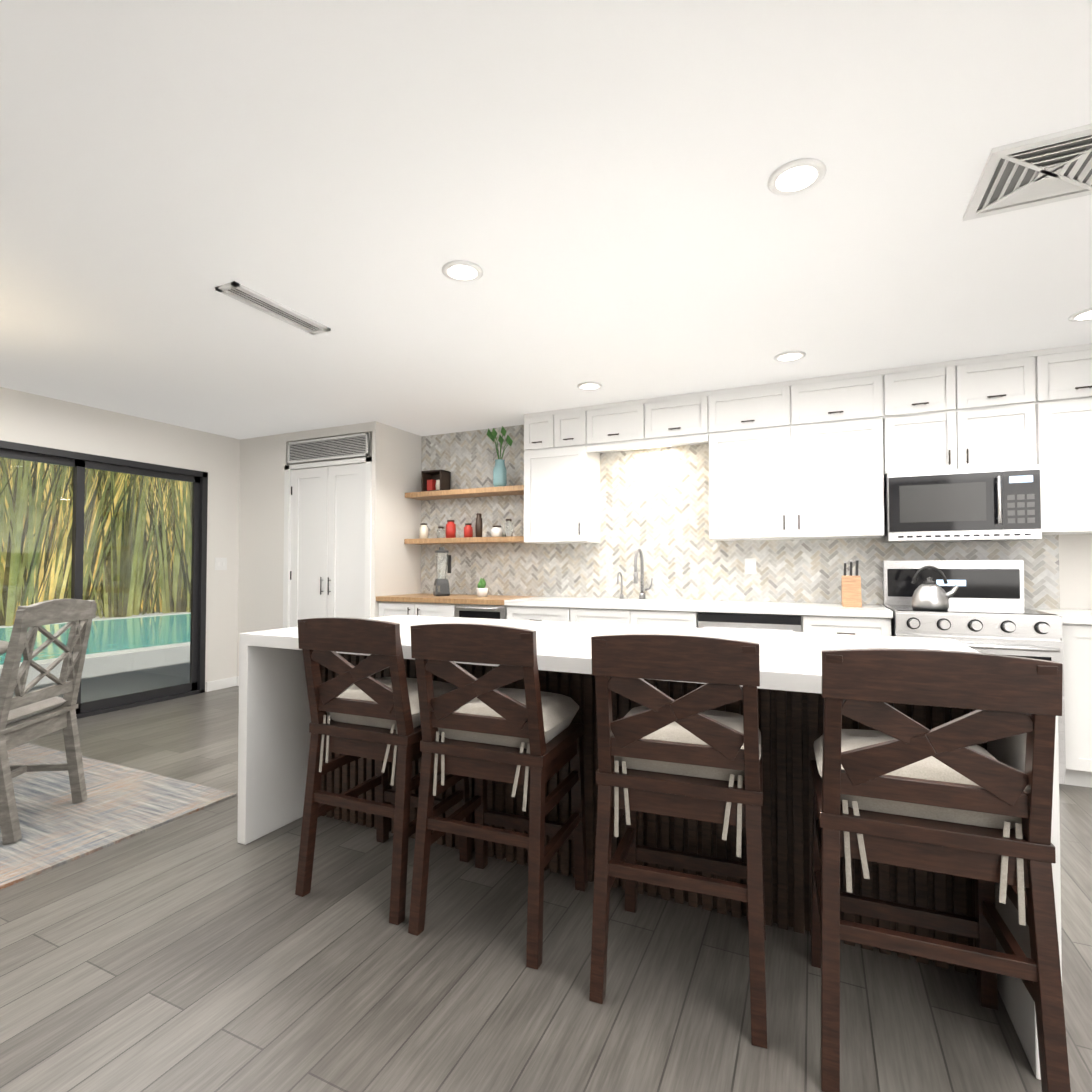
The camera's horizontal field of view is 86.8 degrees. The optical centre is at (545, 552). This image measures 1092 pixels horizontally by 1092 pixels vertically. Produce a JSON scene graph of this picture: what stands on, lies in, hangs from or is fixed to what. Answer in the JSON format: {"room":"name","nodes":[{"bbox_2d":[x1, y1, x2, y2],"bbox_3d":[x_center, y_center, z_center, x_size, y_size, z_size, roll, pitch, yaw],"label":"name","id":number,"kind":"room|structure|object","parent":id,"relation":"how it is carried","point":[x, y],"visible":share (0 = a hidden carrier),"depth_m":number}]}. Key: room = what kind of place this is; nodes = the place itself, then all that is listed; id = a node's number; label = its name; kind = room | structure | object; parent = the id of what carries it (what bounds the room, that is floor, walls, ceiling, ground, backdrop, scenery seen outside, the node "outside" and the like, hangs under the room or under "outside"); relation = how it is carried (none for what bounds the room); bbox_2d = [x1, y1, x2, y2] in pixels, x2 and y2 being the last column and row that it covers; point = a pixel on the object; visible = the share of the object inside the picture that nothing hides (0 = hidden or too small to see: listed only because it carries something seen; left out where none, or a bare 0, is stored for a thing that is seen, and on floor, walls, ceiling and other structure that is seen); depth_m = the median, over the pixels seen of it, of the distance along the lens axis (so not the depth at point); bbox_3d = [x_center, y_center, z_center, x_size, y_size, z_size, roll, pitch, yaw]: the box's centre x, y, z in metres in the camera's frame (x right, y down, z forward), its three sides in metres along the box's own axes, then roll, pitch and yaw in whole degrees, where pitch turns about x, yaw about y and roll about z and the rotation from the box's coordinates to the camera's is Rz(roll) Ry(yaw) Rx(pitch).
{"room":"kitchen","nodes":[
{"label":"kitchen","id":0,"kind":"room"},
{"bbox_2d":[0,387,239,691],"bbox_3d":[-4.159,0.039,3.484,0.120,2.440,6.300,-1,-1,25],"label":"wall","id":1,"kind":"structure","parent":0,"point":[34,419],"depth_m":5.22},
{"bbox_2d":[0,440,207,718],"bbox_3d":[-3.844,0.244,4.111,0.140,2.060,2.910,-1,-1,25],"label":"sliding glass door","id":2,"kind":"structure","parent":1,"relation":"attached to","point":[78,462],"depth_m":4.80},
{"bbox_2d":[215,558,226,569],"bbox_3d":[-3.127,0.108,5.551,0.009,0.120,0.120,-1,-1,25],"label":"light switch","id":3,"kind":"object","parent":1,"relation":"attached to","point":[220,563],"depth_m":5.55},
{"bbox_2d":[237,421,421,675],"bbox_3d":[-2.131,0.090,5.657,1.730,2.440,0.650,-1,-1,25],"label":"wall","id":4,"kind":"structure","parent":0,"point":[394,453],"depth_m":5.49},
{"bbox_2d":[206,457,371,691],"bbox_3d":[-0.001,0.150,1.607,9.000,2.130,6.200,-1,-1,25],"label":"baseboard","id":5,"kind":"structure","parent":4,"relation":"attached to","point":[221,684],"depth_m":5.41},
{"bbox_2d":[287,433,367,463],"bbox_3d":[-1.999,-0.944,5.252,0.970,0.200,0.013,-1,-1,25],"label":"air vent","id":6,"kind":"object","parent":4,"relation":"in","point":[344,446],"visible":1,"depth_m":5.24},
{"bbox_2d":[290,463,365,626],"bbox_3d":[-1.990,0.251,5.244,0.924,2.075,0.068,-1,-1,25],"label":"pantry doors","id":7,"kind":"structure","parent":4,"relation":"in","point":[327,570],"depth_m":5.25},
{"bbox_2d":[0,686,1091,1091],"bbox_3d":[-0.001,1.245,1.582,9.200,0.060,6.400,-1,-1,25],"label":"floor","id":8,"kind":"structure","parent":0,"point":[202,950],"depth_m":1.64},
{"bbox_2d":[0,743,235,889],"bbox_3d":[-3.306,1.221,2.085,2.380,0.012,3.030,-1,-1,25],"label":"rug","id":9,"kind":"object","parent":8,"relation":"on","point":[58,827],"visible":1,"depth_m":2.79},
{"bbox_2d":[0,640,8,654],"bbox_3d":[-3.259,0.840,2.529,1.336,0.762,1.336,-1,-1,25],"label":"dining table","id":10,"kind":"object","parent":9,"relation":"on","point":[3,646],"visible":0.67,"depth_m":2.87},
{"bbox_2d":[0,599,96,844],"bbox_3d":[-2.506,0.720,2.626,0.556,1.014,0.500,0,-1,-7],"label":"dining chair","id":11,"kind":"object","parent":9,"relation":"on","point":[25,717],"visible":1,"depth_m":2.63},
{"bbox_2d":[295,617,471,924],"bbox_3d":[-0.600,0.731,2.201,0.451,1.000,0.489,-1,-1,23],"label":"stool","id":12,"kind":"object","parent":8,"relation":"on","point":[378,720],"visible":0.9,"depth_m":2.04},
{"bbox_2d":[376,593,475,616],"bbox_3d":[-0.980,0.840,5.108,0.796,0.916,0.634,-1,-1,25],"label":"base cabinet","id":13,"kind":"object","parent":8,"relation":"on","point":[421,604],"depth_m":4.87},
{"bbox_2d":[433,547,450,595],"bbox_3d":[-0.924,0.167,5.119,0.148,0.430,0.139,0,-1,-20],"label":"blender","id":14,"kind":"object","parent":13,"relation":"on","point":[443,569],"visible":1,"depth_m":5.08},
{"bbox_2d":[452,595,535,618],"bbox_3d":[-0.405,0.834,4.841,0.473,0.916,0.634,-1,-1,25],"label":"base cabinet","id":15,"kind":"object","parent":8,"relation":"on","point":[491,606],"depth_m":4.59},
{"bbox_2d":[476,578,487,596],"bbox_3d":[-0.546,0.294,4.944,0.100,0.168,0.097,-1,-1,25],"label":"potted plant","id":16,"kind":"object","parent":15,"relation":"on","point":[482,590],"visible":1,"depth_m":4.91},
{"bbox_2d":[408,623,587,969],"bbox_3d":[-0.146,0.726,1.991,0.451,1.000,0.489,-1,-1,22],"label":"stool","id":17,"kind":"object","parent":8,"relation":"on","point":[483,729],"visible":1,"depth_m":1.84},
{"bbox_2d":[504,596,575,621],"bbox_3d":[0.053,0.829,4.629,0.536,0.916,0.634,-1,-1,25],"label":"base cabinet","id":18,"kind":"object","parent":8,"relation":"on","point":[538,608],"depth_m":4.40},
{"bbox_2d":[568,597,711,627],"bbox_3d":[0.716,0.822,4.321,0.926,0.916,0.634,-1,-1,25],"label":"base cabinet","id":19,"kind":"object","parent":8,"relation":"on","point":[626,611],"depth_m":4.08},
{"bbox_2d":[617,548,652,598],"bbox_3d":[0.682,0.167,4.531,0.274,0.401,0.224,-1,-1,25],"label":"faucet","id":20,"kind":"object","parent":19,"relation":"on","point":[642,595],"visible":1,"depth_m":4.57},
{"bbox_2d":[237,615,1061,1079],"bbox_3d":[0.168,0.789,2.407,2.746,0.890,1.140,-1,-1,25],"label":"kitchen island","id":21,"kind":"object","parent":8,"relation":"on","point":[273,729],"visible":0.35,"depth_m":2.04},
{"bbox_2d":[589,634,767,1048],"bbox_3d":[0.408,0.720,1.712,0.451,1.000,0.490,0,-1,20],"label":"stool","id":22,"kind":"object","parent":8,"relation":"on","point":[692,755],"visible":1,"depth_m":1.54},
{"bbox_2d":[700,600,803,631],"bbox_3d":[1.428,0.814,3.991,0.644,0.916,0.634,-1,-1,25],"label":"dishwasher","id":23,"kind":"object","parent":8,"relation":"on","point":[738,615],"depth_m":3.74},
{"bbox_2d":[804,603,892,635],"bbox_3d":[1.941,0.808,3.753,0.487,0.916,0.634,-1,-1,25],"label":"base cabinet","id":24,"kind":"object","parent":8,"relation":"on","point":[864,619],"depth_m":3.51},
{"bbox_2d":[841,558,861,606],"bbox_3d":[2.004,0.194,3.791,0.110,0.314,0.190,-1,-1,25],"label":"knife block","id":25,"kind":"object","parent":24,"relation":"on","point":[851,596],"visible":1,"depth_m":3.75},
{"bbox_2d":[811,648,1070,1091],"bbox_3d":[0.912,0.713,1.434,0.451,1.000,0.489,-1,-1,22],"label":"stool","id":26,"kind":"object","parent":8,"relation":"on","point":[899,788],"visible":1,"depth_m":1.26},
{"bbox_2d":[883,560,1065,783],"bbox_3d":[2.483,0.651,3.433,0.748,1.215,0.727,-1,-1,25],"label":"range","id":27,"kind":"object","parent":8,"relation":"on","point":[987,612],"visible":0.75,"depth_m":3.31},
{"bbox_2d":[911,566,957,609],"bbox_3d":[2.294,0.206,3.408,0.238,0.259,0.190,-1,-1,25],"label":"kettle","id":28,"kind":"object","parent":27,"relation":"on","point":[929,594],"visible":1,"depth_m":3.37},
{"bbox_2d":[1027,608,1091,787],"bbox_3d":[3.050,0.796,3.241,0.416,0.916,0.631,-1,-1,25],"label":"base cabinet","id":29,"kind":"object","parent":8,"relation":"on","point":[1077,623],"depth_m":3.04},
{"bbox_2d":[0,0,1091,438],"bbox_3d":[-0.001,-1.254,1.640,9.200,0.060,6.400,-1,-1,25],"label":"ceiling","id":30,"kind":"structure","parent":0,"point":[582,184],"depth_m":2.00},
{"bbox_2d":[215,281,330,334],"bbox_3d":[-1.320,-1.188,2.835,0.130,0.014,0.560,-1,-1,25],"label":"ceiling vent","id":31,"kind":"object","parent":30,"relation":"in","point":[254,299],"visible":0.98,"depth_m":2.80},
{"bbox_2d":[442,260,482,281],"bbox_3d":[-0.356,-1.198,2.466,0.176,0.011,0.176,-1,-1,25],"label":"recessed light","id":32,"kind":"object","parent":30,"relation":"in","point":[462,271],"visible":1,"depth_m":2.46},
{"bbox_2d":[577,382,601,389],"bbox_3d":[0.305,-1.162,4.033,0.176,0.011,0.176,-1,-1,25],"label":"recessed light","id":33,"kind":"object","parent":30,"relation":"in","point":[589,386],"visible":1,"depth_m":4.02},
{"bbox_2d":[774,351,805,361],"bbox_3d":[1.462,-1.175,3.463,0.176,0.011,0.176,-1,-1,25],"label":"recessed light","id":34,"kind":"object","parent":30,"relation":"in","point":[789,356],"visible":1,"depth_m":3.45},
{"bbox_2d":[767,158,826,195],"bbox_3d":[0.811,-1.212,1.869,0.176,0.011,0.176,-1,-1,25],"label":"recessed light","id":35,"kind":"object","parent":30,"relation":"in","point":[798,176],"visible":1,"depth_m":1.86},
{"bbox_2d":[963,124,1091,220],"bbox_3d":[1.600,-1.211,1.834,0.380,0.016,0.380,-1,-1,25],"label":"ceiling vent","id":36,"kind":"object","parent":30,"relation":"in","point":[1043,170],"visible":1,"depth_m":1.84},
{"bbox_2d":[1068,308,1091,321],"bbox_3d":[2.723,-1.189,2.878,0.176,0.011,0.176,-1,-1,25],"label":"recessed light","id":37,"kind":"object","parent":30,"relation":"in","point":[1083,315],"visible":0.98,"depth_m":2.90},
{"bbox_2d":[447,425,1091,609],"bbox_3d":[1.325,0.062,4.468,9.200,2.440,0.100,-1,-1,25],"label":"wall","id":38,"kind":"structure","parent":0,"point":[1075,565],"depth_m":3.52},
{"bbox_2d":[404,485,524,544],"bbox_3d":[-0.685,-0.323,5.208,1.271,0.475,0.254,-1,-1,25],"label":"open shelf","id":39,"kind":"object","parent":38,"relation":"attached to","point":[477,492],"visible":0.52,"depth_m":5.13},
{"bbox_2d":[419,523,427,538],"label":"decor","id":40,"kind":"object","parent":39,"relation":"on","point":[423,530],"depth_m":5.35},
{"bbox_2d":[421,469,450,491],"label":"decor","id":41,"kind":"object","parent":39,"relation":"on","point":[434,480],"depth_m":5.36},
{"bbox_2d":[437,520,455,537],"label":"decor","id":42,"kind":"object","parent":39,"relation":"on","point":[450,526],"depth_m":5.23},
{"bbox_2d":[464,513,482,537],"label":"decor","id":43,"kind":"object","parent":39,"relation":"on","point":[468,530],"depth_m":5.12},
{"bbox_2d":[487,426,512,486],"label":"decor","id":44,"kind":"object","parent":39,"relation":"on","point":[499,471],"depth_m":5.04},
{"bbox_2d":[491,519,512,536],"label":"decor","id":45,"kind":"object","parent":39,"relation":"on","point":[496,531],"depth_m":5.00},
{"bbox_2d":[524,406,587,543],"bbox_3d":[0.132,-0.616,4.796,0.553,1.068,0.324,-1,-1,25],"label":"upper cabinet","id":46,"kind":"object","parent":38,"relation":"attached to","point":[555,441],"depth_m":4.65},
{"bbox_2d":[588,399,643,542],"bbox_3d":[0.595,-0.621,4.582,0.468,1.068,0.324,-1,-1,25],"label":"upper cabinet","id":47,"kind":"object","parent":38,"relation":"attached to","point":[619,426],"depth_m":4.49},
{"bbox_2d":[644,391,711,539],"bbox_3d":[1.020,-0.625,4.384,0.469,1.068,0.324,-1,-1,25],"label":"upper cabinet","id":48,"kind":"object","parent":38,"relation":"attached to","point":[675,420],"depth_m":4.24},
{"bbox_2d":[421,425,1059,608],"bbox_3d":[0.976,-0.392,4.581,4.818,1.523,0.004,-1,-1,25],"label":"backsplash","id":49,"kind":"structure","parent":38,"relation":"attached to","point":[654,505],"depth_m":4.63},
{"bbox_2d":[745,558,755,573],"bbox_3d":[1.526,0.102,4.307,0.080,0.115,0.008,-1,-1,25],"label":"outlet","id":50,"kind":"object","parent":49,"relation":"attached to","point":[750,565],"depth_m":4.30},
{"bbox_2d":[708,369,887,540],"bbox_3d":[1.729,-0.633,4.056,1.094,1.068,0.324,-1,-1,25],"label":"upper cabinet","id":51,"kind":"object","parent":38,"relation":"attached to","point":[817,458],"depth_m":3.89},
{"bbox_2d":[882,464,1041,542],"bbox_3d":[2.549,-0.285,3.599,0.752,0.423,0.449,-1,-1,25],"label":"microwave","id":52,"kind":"object","parent":38,"relation":"attached to","point":[993,504],"visible":1,"depth_m":3.43},
{"bbox_2d":[888,350,1043,534],"bbox_3d":[2.575,-0.642,3.663,0.772,1.068,0.324,-1,-1,25],"label":"upper cabinet","id":53,"kind":"object","parent":38,"relation":"attached to","point":[981,412],"depth_m":3.50},
{"bbox_2d":[1040,343,1091,534],"bbox_3d":[3.304,-0.650,3.325,0.834,1.068,0.324,-1,-1,25],"label":"upper cabinet","id":54,"kind":"object","parent":38,"relation":"attached to","point":[1065,372],"depth_m":3.31},
{"label":"outside","id":55,"kind":"structure","parent":0,"visible":0},
{"bbox_2d":[0,612,190,702],"bbox_3d":[-19.698,1.482,10.826,34.280,0.060,54.000,-1,-1,25],"label":"ground","id":56,"kind":"structure","parent":55,"point":[172,664],"depth_m":6.50},
{"bbox_2d":[0,613,190,668],"bbox_3d":[-7.508,1.454,11.180,5.900,0.012,9.700,-1,-1,25],"label":"pool","id":57,"kind":"object","parent":56,"relation":"on","point":[176,625],"depth_m":9.91},
{"bbox_2d":[0,457,192,625],"bbox_3d":[-12.455,-1.599,7.982,11.168,5.967,30.941,-1,-1,25],"label":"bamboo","id":58,"kind":"object","parent":56,"relation":"on","point":[182,573],"depth_m":13.14}
]}

